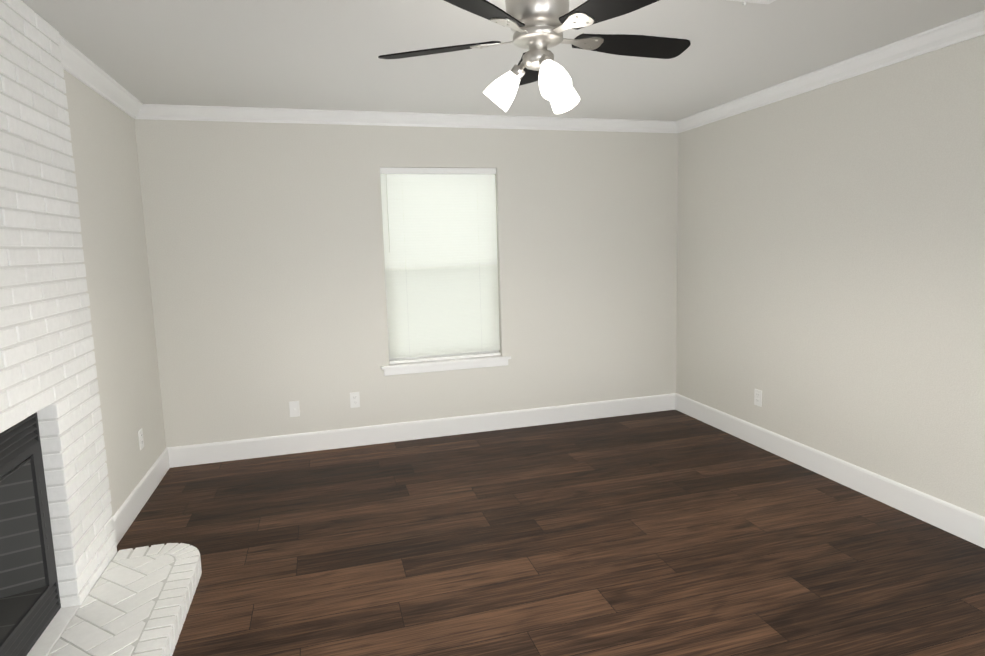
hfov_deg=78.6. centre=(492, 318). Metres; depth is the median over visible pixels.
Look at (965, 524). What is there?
baseboard
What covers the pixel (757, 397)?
electrical outlet
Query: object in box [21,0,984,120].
ceiling
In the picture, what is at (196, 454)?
baseboard
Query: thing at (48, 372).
brick wall
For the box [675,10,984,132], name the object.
crown molding
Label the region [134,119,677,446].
wall
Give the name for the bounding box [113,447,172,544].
baseboard
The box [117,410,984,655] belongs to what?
floor
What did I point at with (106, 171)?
wall
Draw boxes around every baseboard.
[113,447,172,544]
[169,393,672,466]
[673,393,984,547]
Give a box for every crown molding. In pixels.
[59,34,146,117]
[133,104,674,132]
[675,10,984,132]
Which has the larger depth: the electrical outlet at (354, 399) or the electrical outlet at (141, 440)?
the electrical outlet at (354, 399)
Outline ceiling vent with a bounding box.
[728,0,775,5]
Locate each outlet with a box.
[138,428,143,449]
[289,401,299,416]
[350,392,359,407]
[754,389,761,406]
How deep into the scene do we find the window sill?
4.66 m
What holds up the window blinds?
attached to the window
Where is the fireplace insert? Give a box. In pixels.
[0,412,60,655]
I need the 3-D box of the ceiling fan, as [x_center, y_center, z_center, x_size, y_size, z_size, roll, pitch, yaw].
[0.213,-1.029,2.303,1.224,0.446,1.266,-4,7,-16]
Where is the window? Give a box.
[380,174,498,360]
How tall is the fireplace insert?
0.828 m
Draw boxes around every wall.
[0,0,116,655]
[62,69,165,516]
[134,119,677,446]
[676,35,984,516]
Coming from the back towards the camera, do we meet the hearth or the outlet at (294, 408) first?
the outlet at (294, 408)
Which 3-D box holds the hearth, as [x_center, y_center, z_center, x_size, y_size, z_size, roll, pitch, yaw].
[-1.354,1.230,2.092,0.392,0.090,1.740,-4,7,-16]
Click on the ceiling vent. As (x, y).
(759, 1)
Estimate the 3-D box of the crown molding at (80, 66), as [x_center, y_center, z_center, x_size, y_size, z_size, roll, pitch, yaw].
[-2.087,-1.257,3.197,0.078,0.082,1.319,-4,7,-16]
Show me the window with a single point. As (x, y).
(386, 294)
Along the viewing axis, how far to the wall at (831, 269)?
3.44 m
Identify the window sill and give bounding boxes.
[381,355,510,375]
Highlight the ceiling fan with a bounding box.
[378,0,690,113]
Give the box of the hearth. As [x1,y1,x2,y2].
[48,543,201,655]
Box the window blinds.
[380,167,500,363]
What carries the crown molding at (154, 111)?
attached to the wall at (265, 247)
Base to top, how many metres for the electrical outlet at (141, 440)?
0.115 m

